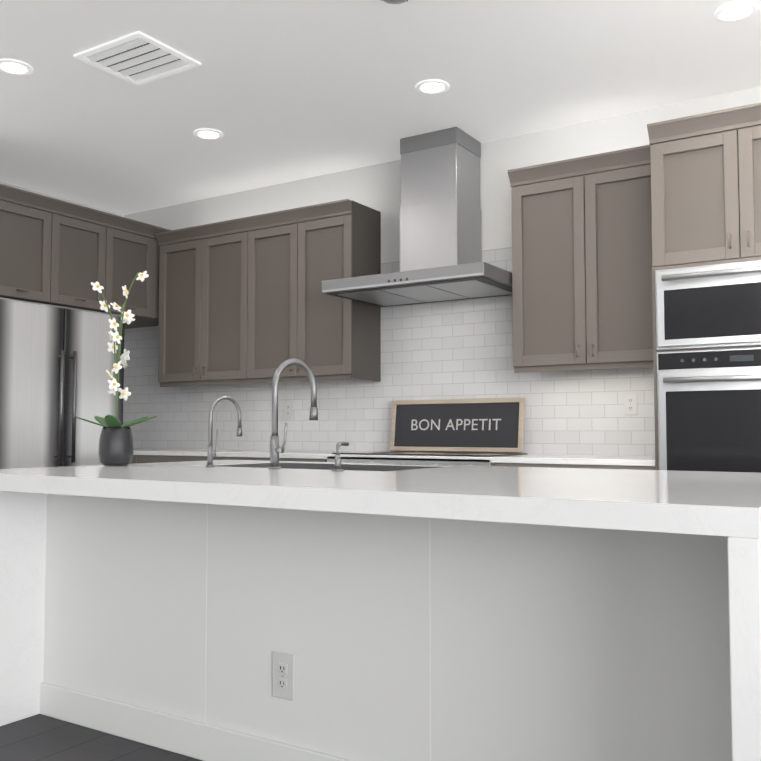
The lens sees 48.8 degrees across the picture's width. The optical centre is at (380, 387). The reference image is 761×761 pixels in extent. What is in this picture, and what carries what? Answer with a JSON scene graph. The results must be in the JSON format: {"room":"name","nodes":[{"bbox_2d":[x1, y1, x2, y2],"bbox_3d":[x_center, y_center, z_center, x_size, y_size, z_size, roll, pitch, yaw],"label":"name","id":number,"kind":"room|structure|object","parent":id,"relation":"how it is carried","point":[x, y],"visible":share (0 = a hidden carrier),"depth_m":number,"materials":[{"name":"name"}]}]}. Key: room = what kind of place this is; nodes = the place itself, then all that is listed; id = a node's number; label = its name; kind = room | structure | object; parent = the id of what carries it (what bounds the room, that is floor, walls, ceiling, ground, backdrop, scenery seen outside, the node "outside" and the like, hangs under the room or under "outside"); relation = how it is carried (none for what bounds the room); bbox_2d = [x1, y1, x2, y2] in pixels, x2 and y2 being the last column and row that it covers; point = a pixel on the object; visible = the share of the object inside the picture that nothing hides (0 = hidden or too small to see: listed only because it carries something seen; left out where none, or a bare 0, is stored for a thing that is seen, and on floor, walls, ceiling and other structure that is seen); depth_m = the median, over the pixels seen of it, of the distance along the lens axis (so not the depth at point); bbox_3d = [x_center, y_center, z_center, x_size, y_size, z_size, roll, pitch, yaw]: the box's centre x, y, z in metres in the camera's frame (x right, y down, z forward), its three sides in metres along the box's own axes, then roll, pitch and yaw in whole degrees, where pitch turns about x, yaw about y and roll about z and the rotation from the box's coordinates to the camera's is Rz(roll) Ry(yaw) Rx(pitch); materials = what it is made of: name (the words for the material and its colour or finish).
{"room":"kitchen","nodes":[
{"label":"kitchen","id":0,"kind":"room"},
{"bbox_2d":[0,181,123,216],"bbox_3d":[-4.650,-0.217,3.266,0.180,2.870,9.000,-2,-4,32],"label":"wall","id":1,"kind":"structure","parent":0,"point":[51,196],"depth_m":6.55,"materials":[{"name":"paint"}]},
{"bbox_2d":[0,196,55,303],"bbox_3d":[-2.632,-0.869,5.604,0.762,0.615,0.447,-2,-4,32],"label":"upper cabinet","id":2,"kind":"object","parent":1,"relation":"attached to","point":[54,251],"depth_m":5.45,"materials":[{"name":"brown wood"}]},
{"bbox_2d":[50,208,107,311],"bbox_3d":[-2.394,-0.849,5.981,0.762,0.615,0.446,-2,-4,32],"label":"upper cabinet","id":3,"kind":"object","parent":1,"relation":"attached to","point":[81,242],"depth_m":5.80,"materials":[{"name":"brown wood"}]},
{"bbox_2d":[104,224,155,323],"bbox_3d":[-2.155,-0.829,6.356,0.762,0.615,0.444,-2,-4,32],"label":"upper cabinet","id":4,"kind":"object","parent":1,"relation":"attached to","point":[131,252],"depth_m":6.19,"materials":[{"name":"wood"}]},
{"bbox_2d":[0,714,201,760],"bbox_3d":[-0.781,1.148,0.740,9.800,0.120,9.400,-2,-4,32],"label":"floor","id":5,"kind":"structure","parent":0,"point":[39,737],"depth_m":2.80,"materials":[{"name":"grey wood"}]},
{"bbox_2d":[0,297,124,468],"bbox_3d":[-2.424,0.409,5.757,0.879,1.880,1.020,-2,-4,32],"label":"fridge","id":6,"kind":"object","parent":5,"relation":"on","point":[56,362],"visible":0.46,"depth_m":5.50,"materials":[{"name":"grey metal"}]},
{"bbox_2d":[130,452,173,463],"bbox_3d":[-1.431,0.927,6.109,0.448,0.880,0.630,-2,-4,32],"label":"base cabinet","id":7,"kind":"object","parent":5,"relation":"on","point":[148,455],"depth_m":5.88,"materials":[{"name":"wood"}]},
{"bbox_2d":[174,452,221,461],"bbox_3d":[-1.052,0.915,5.869,0.450,0.880,0.630,-2,-4,32],"label":"base cabinet","id":8,"kind":"object","parent":5,"relation":"on","point":[178,456],"depth_m":5.68,"materials":[{"name":"wood"}]},
{"bbox_2d":[222,456,269,460],"bbox_3d":[-0.672,0.902,5.628,0.450,0.880,0.630,-2,-4,32],"label":"base cabinet","id":9,"kind":"object","parent":5,"relation":"on","point":[262,458],"depth_m":5.41,"materials":[{"name":"wood"}]},
{"bbox_2d":[279,456,325,461],"bbox_3d":[-0.322,0.891,5.406,0.379,0.880,0.630,-2,-4,32],"label":"base cabinet","id":10,"kind":"object","parent":5,"relation":"on","point":[281,458],"depth_m":5.16,"materials":[{"name":"wood"}]},
{"bbox_2d":[0,488,760,760],"bbox_3d":[-0.021,0.767,2.791,2.583,0.855,1.441,-2,-4,32],"label":"kitchen island","id":11,"kind":"object","parent":5,"relation":"on","point":[412,612],"depth_m":2.35,"materials":[{"name":"white stone"}]},
{"bbox_2d":[272,651,293,700],"bbox_3d":[-0.293,0.867,2.525,0.082,0.135,0.009,-2,-4,32],"label":"outlet","id":12,"kind":"object","parent":11,"relation":"attached to","point":[282,675],"visible":1,"depth_m":2.52,"materials":[{"name":"grey plastic"}]},
{"bbox_2d":[0,460,760,531],"bbox_3d":[-0.032,0.312,2.798,2.583,0.055,1.401,-2,-4,32],"label":"island countertop","id":13,"kind":"structure","parent":11,"relation":"on","point":[625,496],"depth_m":2.18,"materials":[{"name":"white stone"}]},
{"bbox_2d":[70,271,156,465],"bbox_3d":[-1.064,-0.082,3.417,0.341,0.795,0.334,-2,-4,32],"label":"potted orchid","id":14,"kind":"object","parent":13,"relation":"on","point":[116,443],"visible":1,"depth_m":3.37,"materials":[{"name":"grey"}]},
{"bbox_2d":[206,396,241,466],"bbox_3d":[-0.609,0.171,3.304,0.060,0.278,0.178,-2,-4,32],"label":"filter faucet","id":15,"kind":"object","parent":13,"relation":"on","point":[210,454],"visible":1,"depth_m":3.25,"materials":[{"name":"silver metal"}]},
{"bbox_2d":[268,359,317,468],"bbox_3d":[-0.317,0.096,3.157,0.090,0.412,0.252,-2,-4,32],"label":"faucet","id":16,"kind":"object","parent":13,"relation":"on","point":[275,449],"visible":1,"depth_m":3.08,"materials":[{"name":"silver metal"}]},
{"bbox_2d":[331,442,348,470],"bbox_3d":[-0.138,0.240,2.927,0.044,0.100,0.082,-2,-4,32],"label":"soap dispenser","id":17,"kind":"object","parent":13,"relation":"on","point":[338,461],"visible":1,"depth_m":2.90,"materials":[{"name":"silver metal"}]},
{"bbox_2d":[326,456,493,465],"bbox_3d":[0.298,0.870,5.014,1.088,0.880,0.630,-2,-4,32],"label":"base cabinet","id":18,"kind":"object","parent":5,"relation":"on","point":[345,459],"depth_m":4.79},
{"bbox_2d":[133,448,654,463],"bbox_3d":[-0.427,0.440,5.499,4.528,0.030,0.626,-2,-4,32],"label":"countertop","id":19,"kind":"structure","parent":18,"relation":"on","point":[201,452],"depth_m":4.67,"materials":[{"name":"white stone"}]},
{"bbox_2d":[362,452,529,455],"bbox_3d":[0.288,0.396,5.024,1.050,0.008,0.515,-2,-4,32],"label":"cooktop","id":20,"kind":"object","parent":19,"relation":"in","point":[363,453],"depth_m":4.90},
{"bbox_2d":[390,397,524,452],"bbox_3d":[0.463,0.237,5.243,0.920,0.330,0.062,-2,-4,32],"label":"chalkboard sign","id":21,"kind":"object","parent":19,"relation":"on","point":[471,425],"visible":1,"depth_m":5.22,"materials":[{"name":"brown wood"}]},
{"bbox_2d":[494,460,569,467],"bbox_3d":[0.939,0.849,4.608,0.431,0.880,0.630,-2,-4,32],"label":"base cabinet","id":22,"kind":"object","parent":5,"relation":"on","point":[509,463],"depth_m":4.36,"materials":[{"name":"stone"}]},
{"bbox_2d":[570,460,654,469],"bbox_3d":[1.303,0.837,4.378,0.430,0.880,0.630,-2,-4,32],"label":"base cabinet","id":23,"kind":"object","parent":5,"relation":"on","point":[592,464],"depth_m":4.16,"materials":[{"name":"stone"}]},
{"bbox_2d":[647,102,760,472],"bbox_3d":[1.795,-0.006,4.047,0.798,2.530,0.761,-2,-4,32],"label":"tall cabinet","id":24,"kind":"object","parent":5,"relation":"on","point":[706,221],"visible":0.75,"depth_m":3.89,"materials":[{"name":"brown wood"}]},
{"bbox_2d":[0,0,760,214],"bbox_3d":[-0.781,-1.838,0.896,9.800,0.120,9.400,-2,-4,32],"label":"ceiling","id":25,"kind":"structure","parent":0,"point":[274,92],"depth_m":4.38,"materials":[{"name":"paint"}]},
{"bbox_2d":[0,59,33,75],"bbox_3d":[-1.834,-1.600,4.199,0.184,0.010,0.184,-2,-4,32],"label":"recessed light","id":26,"kind":"object","parent":25,"relation":"in","point":[14,67],"visible":1,"depth_m":4.19,"materials":[{"name":"white plastic"}]},
{"bbox_2d":[73,31,200,85],"bbox_3d":[-1.188,-1.603,4.114,0.460,0.013,0.400,-2,-4,32],"label":"ceiling vent","id":27,"kind":"object","parent":25,"relation":"in","point":[137,58],"visible":0.98,"depth_m":4.10,"materials":[{"name":"grey metal"}]},
{"bbox_2d":[193,128,223,139],"bbox_3d":[-1.054,-1.550,5.144,0.184,0.010,0.184,-2,-4,32],"label":"recessed light","id":28,"kind":"object","parent":25,"relation":"in","point":[208,134],"visible":1,"depth_m":5.13,"materials":[{"name":"white plastic"}]},
{"bbox_2d":[381,0,407,3],"bbox_3d":[0.060,-1.626,3.469,0.144,0.034,0.144,-2,-4,32],"label":"smoke detector","id":29,"kind":"object","parent":25,"relation":"attached to","point":[394,1],"visible":1,"depth_m":3.50,"materials":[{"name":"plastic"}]},
{"bbox_2d":[415,79,449,94],"bbox_3d":[0.274,-1.587,4.439,0.184,0.010,0.184,-2,-4,32],"label":"recessed light","id":30,"kind":"object","parent":25,"relation":"in","point":[432,86],"visible":0.98,"depth_m":4.43,"materials":[{"name":"white plastic"}]},
{"bbox_2d":[713,1,758,22],"bbox_3d":[1.543,-1.629,3.642,0.184,0.010,0.184,-2,-4,32],"label":"recessed light","id":31,"kind":"object","parent":25,"relation":"in","point":[736,11],"visible":1,"depth_m":3.63,"materials":[{"name":"white plastic"}]},
{"bbox_2d":[124,87,760,455],"bbox_3d":[1.675,-0.143,4.690,9.800,2.870,0.180,-2,-4,32],"label":"wall","id":32,"kind":"structure","parent":0,"point":[377,187],"depth_m":5.28,"materials":[{"name":"paint"}]},
{"bbox_2d":[125,239,159,328],"bbox_3d":[-1.940,-0.812,6.696,0.762,0.615,0.361,-2,-4,32],"label":"upper cabinet","id":33,"kind":"object","parent":32,"relation":"attached to","point":[139,323],"depth_m":6.40,"materials":[{"name":"brown wood"}]},
{"bbox_2d":[158,235,202,386],"bbox_3d":[-1.393,-0.540,6.333,0.439,1.075,0.340,-2,-4,32],"label":"upper cabinet","id":34,"kind":"object","parent":32,"relation":"attached to","point":[180,260],"depth_m":6.21,"materials":[{"name":"brown wood"}]},
{"bbox_2d":[199,227,246,385],"bbox_3d":[-1.022,-0.552,6.098,0.439,1.075,0.340,-2,-4,32],"label":"upper cabinet","id":35,"kind":"object","parent":32,"relation":"attached to","point":[245,300],"depth_m":5.97,"materials":[{"name":"brown wood"}]},
{"bbox_2d":[247,219,298,383],"bbox_3d":[-0.651,-0.565,5.863,0.439,1.075,0.340,-2,-4,32],"label":"upper cabinet","id":36,"kind":"object","parent":32,"relation":"attached to","point":[272,248],"depth_m":5.73,"materials":[{"name":"brown wood"}]},
{"bbox_2d":[299,207,380,381],"bbox_3d":[-0.278,-0.577,5.627,0.445,1.075,0.340,-2,-4,32],"label":"upper cabinet","id":37,"kind":"object","parent":32,"relation":"attached to","point":[340,338],"depth_m":5.50,"materials":[{"name":"brown wood"}]},
{"bbox_2d":[123,247,654,455],"bbox_3d":[-0.256,-0.195,5.804,4.530,1.270,0.012,-2,-4,32],"label":"tile backsplash","id":38,"kind":"structure","parent":32,"relation":"attached to","point":[459,349],"depth_m":5.49,"materials":[{"name":"white tile"}]},
{"bbox_2d":[284,402,291,417],"bbox_3d":[-0.663,0.163,6.030,0.072,0.117,0.009,-2,-4,32],"label":"outlet","id":39,"kind":"object","parent":38,"relation":"attached to","point":[287,409],"visible":1,"depth_m":6.03,"materials":[{"name":"grey plastic"}]},
{"bbox_2d":[624,394,636,414],"bbox_3d":[1.407,0.094,4.721,0.072,0.117,0.009,-2,-4,32],"label":"outlet","id":40,"kind":"object","parent":38,"relation":"attached to","point":[630,404],"visible":1,"depth_m":4.72,"materials":[{"name":"white plastic"}]},
{"bbox_2d":[322,127,511,306],"bbox_3d":[0.282,-1.059,5.090,1.078,0.996,0.687,-2,-4,32],"label":"range hood","id":41,"kind":"object","parent":32,"relation":"attached to","point":[440,240],"visible":0.98,"depth_m":5.07,"materials":[{"name":"silver metal"}]},
{"bbox_2d":[508,145,653,372],"bbox_3d":[1.188,-0.664,4.675,0.858,1.150,0.386,-2,-4,32],"label":"upper cabinet","id":42,"kind":"object","parent":32,"relation":"attached to","point":[582,298],"visible":0.88,"depth_m":4.55,"materials":[{"name":"brown wood"}]}
]}

